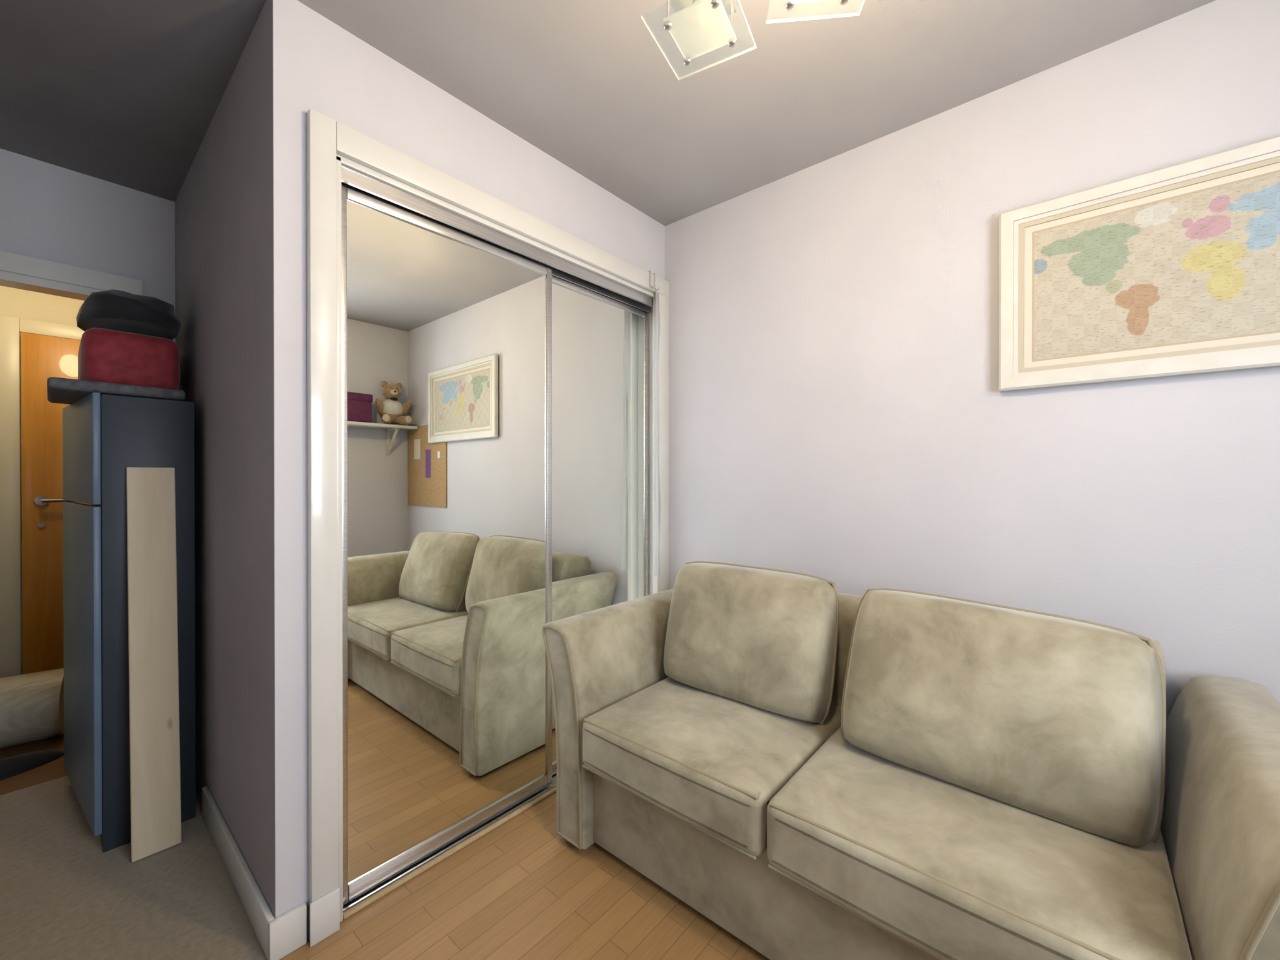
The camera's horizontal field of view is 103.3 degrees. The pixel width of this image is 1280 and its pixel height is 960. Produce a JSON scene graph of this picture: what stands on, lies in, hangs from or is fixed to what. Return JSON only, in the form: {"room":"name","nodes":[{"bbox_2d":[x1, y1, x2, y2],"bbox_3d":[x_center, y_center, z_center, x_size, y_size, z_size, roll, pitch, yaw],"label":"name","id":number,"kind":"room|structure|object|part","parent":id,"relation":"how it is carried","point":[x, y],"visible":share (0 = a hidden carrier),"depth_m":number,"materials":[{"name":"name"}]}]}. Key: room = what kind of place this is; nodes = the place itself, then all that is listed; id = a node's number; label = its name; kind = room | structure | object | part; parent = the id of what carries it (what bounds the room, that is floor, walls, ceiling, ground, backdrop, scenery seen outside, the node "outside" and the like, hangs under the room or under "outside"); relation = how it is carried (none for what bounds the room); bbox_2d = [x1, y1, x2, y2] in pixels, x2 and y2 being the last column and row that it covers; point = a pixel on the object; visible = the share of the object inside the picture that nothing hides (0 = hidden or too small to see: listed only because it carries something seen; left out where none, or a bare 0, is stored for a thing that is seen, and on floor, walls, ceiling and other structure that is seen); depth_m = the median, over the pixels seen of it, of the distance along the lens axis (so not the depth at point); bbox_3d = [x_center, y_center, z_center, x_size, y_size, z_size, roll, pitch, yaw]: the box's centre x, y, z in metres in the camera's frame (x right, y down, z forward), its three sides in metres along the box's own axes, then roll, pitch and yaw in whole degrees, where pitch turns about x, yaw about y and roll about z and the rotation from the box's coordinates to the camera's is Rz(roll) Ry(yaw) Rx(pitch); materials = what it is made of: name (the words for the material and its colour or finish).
{"room":"living room","nodes":[
{"label":"living room","id":0,"kind":"room"},
{"bbox_2d":[0,285,84,674],"bbox_3d":[-3.270,-0.023,2.946,0.100,2.400,1.450,0,0,41],"label":"wall","id":1,"kind":"structure","parent":0,"point":[15,302],"depth_m":2.78,"materials":[{"name":"beige paint"}]},
{"bbox_2d":[0,315,90,678],"bbox_3d":[-3.087,0.149,3.007,0.099,2.055,0.900,0,0,41],"label":"door","id":2,"kind":"structure","parent":1,"relation":"in","point":[48,350],"depth_m":2.76,"materials":[{"name":"orange wood"}]},
{"bbox_3d":[-3.282,0.113,2.779,0.010,0.052,0.052,0,0,41],"label":"rose handle","id":3,"kind":"part","parent":2,"relation":"part of","materials":[{"name":"silver metal"}]},
{"bbox_3d":[-3.283,0.248,2.780,0.007,0.028,0.028,0,0,41],"label":"keyhole handle","id":4,"kind":"part","parent":2,"relation":"part of","materials":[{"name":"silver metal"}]},
{"bbox_3d":[-3.212,0.113,2.798,0.017,0.018,0.120,0,0,41],"label":"lever handle","id":5,"kind":"part","parent":2,"relation":"part of","materials":[{"name":"silver metal"}]},
{"bbox_2d":[0,148,175,342],"bbox_3d":[-2.398,-0.019,1.888,0.100,2.400,1.181,0,0,41],"label":"wall","id":6,"kind":"structure","parent":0,"point":[49,212],"depth_m":2.02,"materials":[{"name":"white paint"}]},
{"bbox_2d":[0,250,141,300],"bbox_3d":[-2.435,0.171,1.834,0.120,2.020,0.900,0,0,41],"label":"door frame","id":7,"kind":"structure","parent":6,"relation":"attached to","point":[17,271],"depth_m":1.97,"materials":[{"name":"white paint"}]},
{"bbox_2d":[0,0,266,201],"bbox_3d":[-1.830,-1.271,2.430,2.950,0.100,2.750,0,0,41],"label":"ceiling","id":8,"kind":"structure","parent":0,"point":[126,93],"depth_m":1.54,"materials":[{"name":"white paint"}]},
{"bbox_2d":[175,0,275,918],"bbox_3d":[-1.440,-0.019,1.778,1.498,2.400,0.101,0,0,41],"label":"wall","id":9,"kind":"structure","parent":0,"point":[224,204],"depth_m":1.51,"materials":[{"name":"white paint"}]},
{"bbox_2d":[201,786,274,959],"bbox_3d":[-1.223,1.132,1.519,0.830,0.100,0.015,0,0,41],"label":"baseboard","id":10,"kind":"structure","parent":9,"relation":"attached to","point":[259,914],"depth_m":1.44,"materials":[{"name":"white wood"}]},
{"bbox_2d":[0,735,769,959],"bbox_3d":[-0.791,1.232,1.547,5.690,0.100,2.750,0,0,41],"label":"floor","id":11,"kind":"structure","parent":0,"point":[520,890],"depth_m":1.41,"materials":[{"name":"brown wood"}]},
{"bbox_2d":[0,668,63,748],"bbox_3d":[-2.882,1.028,2.188,0.549,0.300,0.300,0,0,-39],"label":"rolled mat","id":12,"kind":"object","parent":11,"relation":"on","point":[32,704],"visible":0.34,"depth_m":2.22,"materials":[{"name":"fabric"}]},
{"bbox_2d":[0,750,63,780],"bbox_3d":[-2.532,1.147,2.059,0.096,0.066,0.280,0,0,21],"label":"rug","id":13,"kind":"object","parent":11,"relation":"on","point":[12,766],"visible":0.98,"depth_m":2.06,"materials":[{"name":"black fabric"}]},
{"bbox_2d":[62,392,195,852],"bbox_3d":[-1.896,0.452,1.869,0.645,1.458,0.298,0,0,41],"label":"storage cabinet","id":14,"kind":"object","parent":11,"relation":"on","point":[104,435],"visible":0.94,"depth_m":1.66,"materials":[{"name":"blue metal"}]},
{"bbox_3d":[-1.968,-0.100,1.780,0.637,0.353,0.018,0,0,36],"label":"door","id":15,"kind":"part","parent":14,"relation":"part of","materials":[{"name":"blue laminate"}]},
{"bbox_3d":[-1.968,0.603,1.783,0.637,1.038,0.018,0,0,36],"label":"door","id":16,"kind":"part","parent":14,"relation":"part of","materials":[{"name":"blue laminate"}]},
{"bbox_2d":[46,376,185,404],"bbox_3d":[-1.862,-0.297,1.798,0.470,0.036,0.315,0,0,41],"label":"board","id":17,"kind":"object","parent":14,"relation":"on","point":[60,390],"visible":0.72,"depth_m":1.65,"materials":[{"name":"grey wood"}]},
{"bbox_2d":[78,327,179,389],"bbox_3d":[-1.915,-0.426,1.897,0.420,0.218,0.245,0,0,41],"label":"bag","id":18,"kind":"object","parent":17,"relation":"on","point":[105,355],"visible":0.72,"depth_m":1.75,"materials":[{"name":"fabric"}]},
{"bbox_2d":[76,289,181,339],"bbox_3d":[-1.879,-0.617,1.867,0.470,0.146,0.263,0,0,41],"label":"bag","id":19,"kind":"object","parent":18,"relation":"on","point":[112,309],"visible":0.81,"depth_m":1.76,"materials":[{"name":"black fabric"}]},
{"bbox_2d":[126,466,181,862],"bbox_3d":[-1.575,0.569,1.642,0.131,1.221,0.115,0,0,41],"label":"plank","id":20,"kind":"object","parent":11,"relation":"on","point":[154,735],"visible":1,"depth_m":1.63,"materials":[{"name":"beige wood"}]},
{"bbox_2d":[341,165,653,919],"bbox_3d":[-0.392,0.166,1.913,0.114,2.031,1.371,0,0,41],"label":"wardrobe","id":21,"kind":"object","parent":11,"relation":"on","point":[495,384],"visible":0.77,"depth_m":1.67,"materials":[{"name":"metal"}]},
{"bbox_3d":[-0.586,0.172,1.666,0.006,1.897,0.696,0,0,41],"label":"mirror door glass","id":22,"kind":"part","parent":21,"relation":"part of","materials":[{"name":"white"}]},
{"bbox_3d":[-0.586,0.180,1.666,0.022,1.972,0.744,0,0,41],"label":"mirror door frame","id":23,"kind":"part","parent":21,"relation":"part of","materials":[{"name":"metal"}]},
{"bbox_3d":[-0.176,0.170,2.202,0.006,1.897,0.604,0,0,41],"label":"mirror door glass","id":24,"kind":"part","parent":21,"relation":"part of","materials":[{"name":"white"}]},
{"bbox_3d":[-0.176,0.178,2.202,0.022,1.972,0.652,0,0,41],"label":"mirror door frame","id":25,"kind":"part","parent":21,"relation":"part of","materials":[{"name":"metal"}]},
{"bbox_2d":[541,561,1279,959],"bbox_3d":[0.571,0.743,1.449,1.716,0.879,0.831,0,0,41],"label":"sofa","id":26,"kind":"object","parent":11,"relation":"on","point":[816,771],"visible":1,"depth_m":1.16,"materials":[{"name":"beige fabric"}]},
{"bbox_3d":[0.006,0.817,1.952,0.203,0.684,0.805,0,0,41],"label":"arm","id":27,"kind":"part","parent":26,"relation":"part of"},
{"bbox_2d":[582,676,841,856],"bbox_3d":[0.246,0.802,1.600,0.613,0.171,0.636,0,0,41],"label":"seat cushion","id":28,"kind":"object","parent":26,"relation":"on","point":[714,762],"depth_m":1.40,"materials":[{"name":"beige fabric"}]},
{"bbox_2d":[663,562,836,723],"bbox_3d":[0.362,0.527,1.734,0.605,0.450,0.248,0,-13,41],"label":"cushion","id":29,"kind":"object","parent":26,"relation":"on","point":[757,645],"depth_m":1.60,"materials":[{"name":"beige fabric"}]},
{"bbox_3d":[0.595,1.024,1.477,1.340,0.273,0.760,0,0,41],"label":"seat","id":30,"kind":"part","parent":26,"relation":"part of","materials":[{"name":"beige fabric"}]},
{"bbox_2d":[766,725,1192,959],"bbox_3d":[0.743,0.803,1.174,0.685,0.171,0.636,0,0,41],"label":"seat cushion","id":31,"kind":"object","parent":26,"relation":"on","point":[951,870],"depth_m":0.99,"materials":[{"name":"beige fabric"}]},
{"bbox_2d":[842,590,1161,847],"bbox_3d":[0.854,0.543,1.272,0.640,0.460,0.260,3,-18,41],"label":"cushion","id":32,"kind":"object","parent":26,"relation":"on","point":[1048,726],"depth_m":1.14,"materials":[{"name":"beige fabric"}]},
{"bbox_3d":[1.154,0.821,0.966,0.203,0.684,0.805,0,0,41],"label":"arm","id":33,"kind":"part","parent":26,"relation":"part of"},
{"bbox_2d":[273,0,664,938],"bbox_3d":[-0.445,-0.019,1.892,0.140,2.400,1.569,0,0,41],"label":"wall","id":34,"kind":"structure","parent":0,"point":[319,65],"depth_m":1.30,"materials":[{"name":"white paint"}]},
{"bbox_2d":[268,902,306,959],"bbox_3d":[-0.881,1.133,1.268,0.016,0.100,0.080,0,0,41],"label":"baseboard","id":35,"kind":"structure","parent":34,"relation":"attached to","point":[287,932],"depth_m":1.26,"materials":[{"name":"white paint"}]},
{"bbox_2d":[306,108,669,946],"bbox_3d":[-0.395,0.119,1.892,0.136,2.125,1.504,0,0,41],"label":"trim","id":36,"kind":"structure","parent":34,"relation":"attached to","point":[331,144],"depth_m":1.32,"materials":[{"name":"white paint"}]},
{"bbox_2d":[648,270,659,291],"bbox_3d":[0.057,-0.907,2.315,0.062,0.087,0.036,0,0,41],"label":"hook","id":37,"kind":"object","parent":34,"relation":"attached to","point":[650,286],"visible":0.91,"depth_m":2.31,"materials":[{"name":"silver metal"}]},
{"bbox_2d":[653,291,660,575],"bbox_3d":[0.078,-0.213,2.339,0.006,1.305,0.051,0,0,41],"label":"door frame","id":38,"kind":"structure","parent":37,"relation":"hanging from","point":[656,461],"depth_m":2.34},
{"bbox_2d":[297,0,1216,226],"bbox_3d":[0.328,-1.264,0.577,2.740,0.100,2.750,0,0,41],"label":"ceiling","id":39,"kind":"structure","parent":0,"point":[601,88],"depth_m":1.50,"materials":[{"name":"paint"}]},
{"bbox_2d":[663,0,849,66],"bbox_3d":[0.156,-1.021,0.734,0.556,0.388,0.579,0,0,41],"label":"ceiling light","id":40,"kind":"object","parent":39,"relation":"attached to","point":[697,27],"depth_m":0.95,"materials":[{"name":"white glass"}]},
{"bbox_2d":[665,0,1279,721],"bbox_3d":[1.138,-0.018,1.632,2.880,2.400,0.100,0,0,41],"label":"wall","id":41,"kind":"structure","parent":0,"point":[839,414],"depth_m":1.62,"materials":[{"name":"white paint"}]},
{"bbox_2d":[998,135,1279,391],"bbox_3d":[1.449,-0.545,1.266,0.904,0.544,0.024,0,0,41],"label":"picture","id":42,"kind":"object","parent":41,"relation":"attached to","point":[1174,270],"visible":1,"depth_m":1.35,"materials":[{"name":"beige paper"}]}
]}

